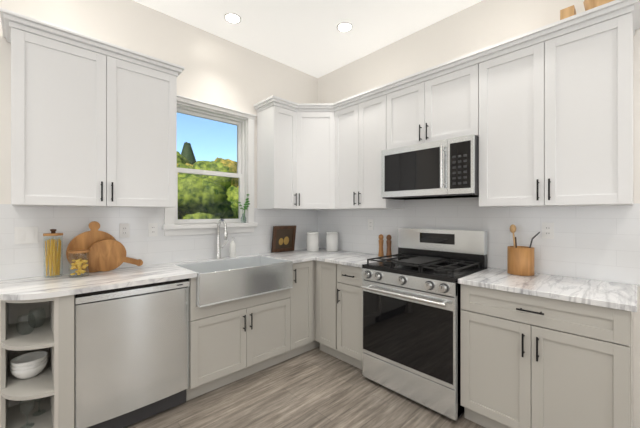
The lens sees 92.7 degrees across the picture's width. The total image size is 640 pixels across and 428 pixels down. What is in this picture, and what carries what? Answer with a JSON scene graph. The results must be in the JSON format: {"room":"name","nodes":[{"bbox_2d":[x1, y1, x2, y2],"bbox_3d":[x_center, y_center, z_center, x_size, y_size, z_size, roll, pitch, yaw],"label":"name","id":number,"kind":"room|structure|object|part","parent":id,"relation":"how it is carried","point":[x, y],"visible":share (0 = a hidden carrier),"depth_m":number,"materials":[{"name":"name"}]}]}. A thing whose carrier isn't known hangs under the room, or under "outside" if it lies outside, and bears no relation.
{"room":"kitchen","nodes":[
{"label":"kitchen","id":0,"kind":"room"},
{"bbox_2d":[0,0,317,427],"bbox_3d":[-2.026,-0.175,2.186,5.360,3.190,0.160,0,0,-44],"label":"wall","id":1,"kind":"structure","parent":0,"point":[218,70],"depth_m":2.77,"materials":[{"name":"white paint"}]},
{"bbox_2d":[8,16,179,207],"bbox_3d":[-1.604,-0.598,2.250,0.939,1.085,0.322,0,0,-44],"label":"upper cabinet","id":2,"kind":"object","parent":1,"relation":"attached to","point":[92,125],"depth_m":2.07,"materials":[{"name":"white wood"}]},
{"bbox_2d":[0,204,315,280],"bbox_3d":[-1.224,0.190,2.837,3.300,0.511,0.005,0,0,-44],"label":"tile backsplash","id":3,"kind":"structure","parent":1,"relation":"attached to","point":[17,261],"depth_m":2.51,"materials":[{"name":"white tile"}]},
{"bbox_2d":[14,227,37,243],"bbox_3d":[-2.004,0.145,2.082,0.116,0.115,0.009,0,0,-44],"label":"switch plate","id":4,"kind":"object","parent":3,"relation":"attached to","point":[25,235],"visible":1,"depth_m":2.08,"materials":[{"name":"white plastic"}]},
{"bbox_2d":[119,223,129,237],"bbox_3d":[-1.588,0.135,2.480,0.070,0.115,0.007,0,0,-44],"label":"electrical outlet plate","id":5,"kind":"object","parent":3,"relation":"attached to","point":[124,230],"visible":1,"depth_m":2.48,"materials":[{"name":"white plastic"}]},
{"bbox_2d":[148,223,157,236],"bbox_3d":[-1.436,0.135,2.624,0.070,0.115,0.007,0,0,-44],"label":"electrical outlet plate","id":6,"kind":"object","parent":3,"relation":"attached to","point":[152,229],"visible":1,"depth_m":2.62,"materials":[{"name":"white plastic"}]},
{"bbox_2d":[162,223,257,229],"bbox_3d":[-1.069,0.115,3.022,0.940,0.040,0.170,0,0,-44],"label":"window sill","id":7,"kind":"structure","parent":1,"relation":"attached to","point":[185,226],"depth_m":2.88,"materials":[{"name":"white"}]},
{"bbox_2d":[238,194,249,222],"bbox_3d":[-0.805,-0.060,3.214,0.133,0.308,0.070,0,0,-44],"label":"potted plant","id":8,"kind":"object","parent":7,"relation":"on","point":[245,206],"visible":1,"depth_m":3.22,"materials":[{"name":"green plant"}]},
{"bbox_2d":[164,95,256,235],"bbox_3d":[-1.085,-0.437,3.039,0.940,1.264,0.182,0,0,-44],"label":"window","id":9,"kind":"structure","parent":1,"relation":"in","point":[169,216],"depth_m":3.14,"materials":[{"name":"white wood"}]},
{"bbox_2d":[256,100,295,208],"bbox_3d":[-0.439,-0.598,3.333,0.350,1.085,0.361,0,0,-44],"label":"upper cabinet","id":10,"kind":"object","parent":1,"relation":"attached to","point":[276,120],"depth_m":3.21,"materials":[{"name":"white wood"}]},
{"bbox_2d":[229,237,235,257],"bbox_3d":[-0.880,0.334,3.078,0.064,0.202,0.067,0,0,-44],"label":"soap dispenser","id":11,"kind":"object","parent":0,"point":[232,249],"visible":1,"depth_m":3.06,"materials":[{"name":"white"}]},
{"bbox_2d":[124,346,484,427],"bbox_3d":[-0.120,1.480,0.300,5.520,0.120,5.520,0,0,-44],"label":"floor","id":12,"kind":"structure","parent":0,"point":[317,387],"depth_m":2.27,"materials":[{"name":"wood"}]},
{"bbox_2d":[74,278,189,427],"bbox_3d":[-1.391,0.947,2.224,0.661,0.946,0.560,0,0,-44],"label":"dishwasher","id":13,"kind":"object","parent":12,"relation":"on","point":[131,354],"visible":0.92,"depth_m":1.99,"materials":[{"name":"grey metal"}]},
{"bbox_2d":[0,264,195,303],"bbox_3d":[-1.504,0.452,2.129,1.045,0.032,0.627,0,0,-44],"label":"countertop","id":14,"kind":"structure","parent":13,"relation":"on","point":[20,291],"depth_m":1.97,"materials":[{"name":"white stone"}]},
{"bbox_2d":[1,279,58,427],"bbox_3d":[-1.788,0.944,1.879,0.238,0.952,0.606,0,0,-44],"label":"shelf","id":15,"kind":"object","parent":14,"relation":"attached to","point":[45,385],"depth_m":1.83,"materials":[{"name":"grey wood"}]},
{"bbox_2d":[16,315,34,334],"bbox_3d":[-1.783,0.670,1.851,0.086,0.115,0.086,0,0,-44],"label":"glass","id":16,"kind":"object","parent":15,"relation":"on","point":[25,325],"visible":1,"depth_m":1.86,"materials":[{"name":"glass"}]},
{"bbox_2d":[19,400,34,427],"bbox_3d":[-1.759,1.190,1.833,0.072,0.175,0.072,0,0,-44],"label":"stem","id":17,"kind":"object","parent":15,"relation":"on","point":[27,413],"visible":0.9,"depth_m":1.84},
{"bbox_2d":[10,351,47,378],"bbox_3d":[-1.793,0.943,1.883,0.170,0.119,0.170,0,0,-44],"label":"bowls stack","id":18,"kind":"object","parent":15,"relation":"on","point":[28,365],"visible":1,"depth_m":1.85,"materials":[{"name":"white ceramic"}]},
{"bbox_2d":[28,310,45,327],"bbox_3d":[-1.823,0.670,1.965,0.086,0.115,0.086,0,0,-44],"label":"glass","id":19,"kind":"object","parent":15,"relation":"on","point":[38,317],"visible":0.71,"depth_m":1.97,"materials":[{"name":"glass"}]},
{"bbox_2d":[43,229,62,277],"bbox_3d":[-1.854,0.270,2.121,0.106,0.331,0.106,0,0,-44],"label":"pasta jar","id":20,"kind":"object","parent":14,"relation":"on","point":[52,254],"visible":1,"depth_m":2.11,"materials":[{"name":"clear glass"}]},
{"bbox_2d":[68,249,89,277],"bbox_3d":[-1.681,0.345,2.128,0.118,0.181,0.118,0,0,-44],"label":"pasta jar","id":21,"kind":"object","parent":14,"relation":"on","point":[78,265],"visible":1,"depth_m":2.11,"materials":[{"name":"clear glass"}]},
{"bbox_2d":[66,221,115,272],"bbox_3d":[-1.673,0.243,2.257,0.315,0.383,0.080,0,0,-44],"label":"cutting board","id":22,"kind":"object","parent":14,"relation":"on","point":[87,239],"visible":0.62,"depth_m":2.22,"materials":[{"name":"brown wood"}]},
{"bbox_2d":[86,239,142,271],"bbox_3d":[-1.556,0.310,2.330,0.370,0.247,0.078,0,0,-44],"label":"cutting board","id":23,"kind":"object","parent":14,"relation":"on","point":[106,255],"visible":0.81,"depth_m":2.29,"materials":[{"name":"brown wood"}]},
{"bbox_2d":[177,256,292,306],"bbox_3d":[-0.757,0.565,2.738,0.868,0.247,0.546,0,0,-44],"label":"farmhouse sink","id":24,"kind":"object","parent":14,"relation":"in","point":[221,281],"visible":0.71,"depth_m":2.57,"materials":[{"name":"silver metal"}]},
{"bbox_2d":[186,284,283,400],"bbox_3d":[-0.828,1.058,2.793,0.930,0.725,0.606,0,0,-44],"label":"base cabinet","id":25,"kind":"object","parent":12,"relation":"on","point":[230,341],"depth_m":2.50,"materials":[{"name":"grey wood"}]},
{"bbox_2d":[215,219,228,258],"bbox_3d":[-0.920,0.242,2.948,0.124,0.388,0.198,0,0,-44],"label":"pull-down faucet","id":26,"kind":"object","parent":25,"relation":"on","point":[219,247],"visible":1,"depth_m":2.96,"materials":[{"name":"silver metal"}]},
{"bbox_2d":[248,256,319,360],"bbox_3d":[-0.360,0.944,3.180,0.397,0.952,0.690,0,0,-44],"label":"base cabinet","id":27,"kind":"object","parent":12,"relation":"on","point":[302,301],"depth_m":3.02,"materials":[{"name":"grey wood"}]},
{"bbox_2d":[256,248,339,260],"bbox_3d":[-0.152,0.452,3.416,0.934,0.032,0.627,0,0,-44],"label":"countertop","id":28,"kind":"structure","parent":27,"relation":"on","point":[301,254],"depth_m":3.28,"materials":[{"name":"white stone"}]},
{"bbox_2d":[271,225,295,252],"bbox_3d":[-0.412,0.284,3.507,0.315,0.300,0.063,0,0,-44],"label":"framed picture","id":29,"kind":"object","parent":28,"relation":"on","point":[283,238],"visible":0.98,"depth_m":3.50,"materials":[{"name":"brown wood"}]},
{"bbox_2d":[307,232,318,251],"bbox_3d":[-0.085,0.323,3.599,0.148,0.224,0.148,0,0,-44],"label":"canister","id":30,"kind":"object","parent":28,"relation":"on","point":[312,241],"visible":1,"depth_m":3.54,"materials":[{"name":"white ceramic"}]},
{"bbox_2d":[326,232,338,251],"bbox_3d":[0.144,0.323,3.597,0.148,0.224,0.148,0,0,-44],"label":"canister","id":31,"kind":"object","parent":28,"relation":"on","point":[331,241],"visible":0.98,"depth_m":3.53,"materials":[{"name":"white ceramic"}]},
{"bbox_2d":[316,252,394,267],"bbox_3d":[0.386,0.452,3.073,0.628,0.032,0.612,0,0,-44],"label":"countertop","id":32,"kind":"structure","parent":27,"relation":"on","point":[353,259],"depth_m":2.99,"materials":[{"name":"white stone"}]},
{"bbox_2d":[378,234,383,256],"bbox_3d":[0.628,0.321,3.139,0.058,0.228,0.057,0,0,-44],"label":"salt grinder","id":33,"kind":"object","parent":32,"relation":"on","point":[381,252],"visible":0.96,"depth_m":3.12,"materials":[{"name":"brown wood"}]},
{"bbox_2d":[386,235,391,257],"bbox_3d":[0.694,0.321,3.071,0.058,0.228,0.057,0,0,-44],"label":"pepper grinder","id":34,"kind":"object","parent":32,"relation":"on","point":[388,241],"visible":0.94,"depth_m":3.05,"materials":[{"name":"brown wood"}]},
{"bbox_2d":[320,260,339,358],"bbox_3d":[0.287,0.944,3.198,0.606,0.952,0.384,0,0,-44],"label":"base cabinet","id":35,"kind":"object","parent":12,"relation":"on","point":[329,273],"depth_m":2.98,"materials":[{"name":"grey wood"}]},
{"bbox_2d":[340,264,362,369],"bbox_3d":[0.467,0.944,3.009,0.606,0.952,0.405,0,0,-44],"label":"base cabinet","id":36,"kind":"object","parent":12,"relation":"on","point":[351,279],"depth_m":2.78,"materials":[{"name":"grey wood"}]},
{"bbox_3d":[0.476,0.944,2.973,0.642,0.952,0.341,0,0,-44],"label":"cab drawer","id":37,"kind":"part","parent":36,"relation":"part of","materials":[{"name":"grey wood"}]},
{"bbox_2d":[361,228,486,420],"bbox_3d":[0.835,0.778,2.522,0.692,1.283,0.788,0,0,-44],"label":"gas range","id":38,"kind":"object","parent":12,"relation":"on","point":[411,319],"visible":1,"depth_m":2.33,"materials":[{"name":"grey metal"}]},
{"bbox_2d":[461,284,632,427],"bbox_3d":[1.446,0.944,1.982,0.606,0.952,0.816,0,0,-44],"label":"base cabinet","id":39,"kind":"object","parent":12,"relation":"on","point":[538,350],"depth_m":1.73,"materials":[{"name":"grey wood"}]},
{"bbox_2d":[458,268,637,311],"bbox_3d":[1.441,0.452,1.964,0.628,0.032,0.837,0,0,-44],"label":"countertop","id":40,"kind":"structure","parent":39,"relation":"on","point":[601,294],"depth_m":1.81,"materials":[{"name":"white stone"}]},
{"bbox_2d":[507,224,539,275],"bbox_3d":[1.472,0.256,2.202,0.164,0.358,0.205,0,0,-44],"label":"utensil crock","id":41,"kind":"object","parent":40,"relation":"on","point":[520,260],"visible":1,"depth_m":2.16,"materials":[{"name":"brown wood"}]},
{"bbox_2d":[133,0,482,77],"bbox_3d":[-0.120,-1.830,0.300,5.520,0.120,5.520,0,0,-44],"label":"ceiling","id":42,"kind":"structure","parent":0,"point":[307,37],"depth_m":2.82,"materials":[{"name":"white paint"}]},
{"bbox_2d":[224,13,240,23],"bbox_3d":[-0.789,-1.768,2.757,0.148,0.005,0.148,0,0,37],"label":"recessed light","id":43,"kind":"object","parent":42,"relation":"in","point":[233,18],"depth_m":2.75,"materials":[{"name":"white"}]},
{"bbox_2d":[337,22,352,31],"bbox_3d":[0.233,-1.768,2.887,0.148,0.005,0.148,0,0,1],"label":"recessed light","id":44,"kind":"object","parent":42,"relation":"in","point":[344,26],"depth_m":2.88,"materials":[{"name":"white"}]},
{"bbox_2d":[318,0,639,427],"bbox_3d":[1.821,-0.175,2.148,0.160,3.190,5.520,0,0,-44],"label":"wall","id":45,"kind":"structure","parent":0,"point":[478,26],"depth_m":2.62,"materials":[{"name":"white paint"}]},
{"bbox_2d":[296,103,335,209],"bbox_3d":[-0.042,-0.598,3.499,0.666,1.085,0.667,0,0,-44],"label":"upper cabinet","id":46,"kind":"object","parent":45,"relation":"attached to","point":[315,122],"depth_m":3.32,"materials":[{"name":"white wood"}]},
{"bbox_2d":[336,88,403,208],"bbox_3d":[0.470,-0.598,3.184,0.360,1.085,0.708,0,0,-44],"label":"upper cabinet","id":47,"kind":"object","parent":45,"relation":"attached to","point":[362,122],"depth_m":3.03,"materials":[{"name":"white wood"}]},
{"bbox_2d":[388,56,479,148],"bbox_3d":[1.006,-0.860,2.649,0.320,0.560,0.801,0,0,-44],"label":"upper cabinet","id":48,"kind":"object","parent":45,"relation":"attached to","point":[444,104],"depth_m":2.48,"materials":[{"name":"white wood"}]},
{"bbox_3d":[-0.055,-1.147,1.937,2.841,0.075,2.911,0,0,-44],"label":"cab crown","id":49,"kind":"part","parent":48,"relation":"part of","materials":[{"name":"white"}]},
{"bbox_2d":[381,134,478,199],"bbox_3d":[0.959,-0.357,2.603,0.452,0.434,0.794,0,0,-44],"label":"over-the-range microwave","id":50,"kind":"object","parent":48,"relation":"attached to","point":[444,168],"visible":0.98,"depth_m":2.42,"materials":[{"name":"grey metal"}]},
{"bbox_2d":[316,197,639,286],"bbox_3d":[0.986,0.148,2.906,0.005,0.596,2.890,0,0,-44],"label":"tile backsplash","id":51,"kind":"structure","parent":45,"relation":"attached to","point":[601,243],"depth_m":2.28,"materials":[{"name":"white tile"}]},
{"bbox_2d":[368,219,373,229],"bbox_3d":[0.556,0.115,3.347,0.007,0.115,0.070,0,0,-44],"label":"electrical outlet plate","id":52,"kind":"object","parent":51,"relation":"attached to","point":[370,224],"visible":1,"depth_m":3.34,"materials":[{"name":"white plastic"}]},
{"bbox_2d":[542,223,553,238],"bbox_3d":[1.646,0.120,2.203,0.007,0.115,0.070,0,0,-44],"label":"electrical outlet plate","id":53,"kind":"object","parent":51,"relation":"attached to","point":[547,230],"visible":1,"depth_m":2.20,"materials":[{"name":"white plastic"}]},
{"bbox_2d":[478,0,635,206],"bbox_3d":[1.557,-0.598,2.071,0.320,1.085,0.792,0,0,-44],"label":"upper cabinet","id":54,"kind":"object","parent":45,"relation":"attached to","point":[544,114],"depth_m":1.90,"materials":[{"name":"white wood"}]},
{"bbox_2d":[560,5,575,19],"bbox_3d":[1.623,-1.256,1.994,0.100,0.140,0.070,0,0,-44],"label":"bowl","id":55,"kind":"object","parent":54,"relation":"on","point":[567,12],"depth_m":1.96,"materials":[{"name":"brown wood"}]},
{"bbox_2d":[583,0,613,10],"bbox_3d":[1.737,-1.261,1.874,0.180,0.150,0.177,0,0,-44],"label":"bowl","id":56,"kind":"object","parent":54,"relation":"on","point":[588,4],"depth_m":1.85,"materials":[{"name":"brown wood"}]},
{"label":"outside","id":57,"kind":"structure","parent":0,"visible":0},
{"bbox_3d":[-17.325,4.450,29.388,50.000,0.200,59.340,0,0,-44],"label":"ground","id":58,"kind":"structure","parent":57,"visible":0},
{"bbox_2d":[177,151,189,163],"bbox_3d":[-5.272,1.048,10.233,3.420,6.751,3.405,0,0,-44],"label":"tree","id":59,"kind":"object","parent":58,"relation":"on","point":[180,158],"depth_m":10.33,"materials":[{"name":"green plant"}]},
{"bbox_2d":[181,142,195,164],"bbox_3d":[-6.523,0.414,15.072,3.400,7.985,3.260,0,0,-44],"label":"conifer","id":60,"kind":"object","parent":58,"relation":"on","point":[186,149],"depth_m":14.91,"materials":[{"name":"green plant"}]},
{"bbox_2d":[177,163,228,218],"bbox_3d":[-3.816,1.572,7.467,2.865,5.701,2.572,0,0,-44],"label":"tree","id":61,"kind":"object","parent":58,"relation":"on","point":[194,202],"depth_m":7.04,"materials":[{"name":"green plant"}]},
{"bbox_2d":[186,157,238,218],"bbox_3d":[-3.112,1.357,8.892,3.119,6.060,2.812,0,0,-44],"label":"tree","id":62,"kind":"object","parent":58,"relation":"on","point":[233,193],"depth_m":8.44,"materials":[{"name":"green plant"}]}
]}

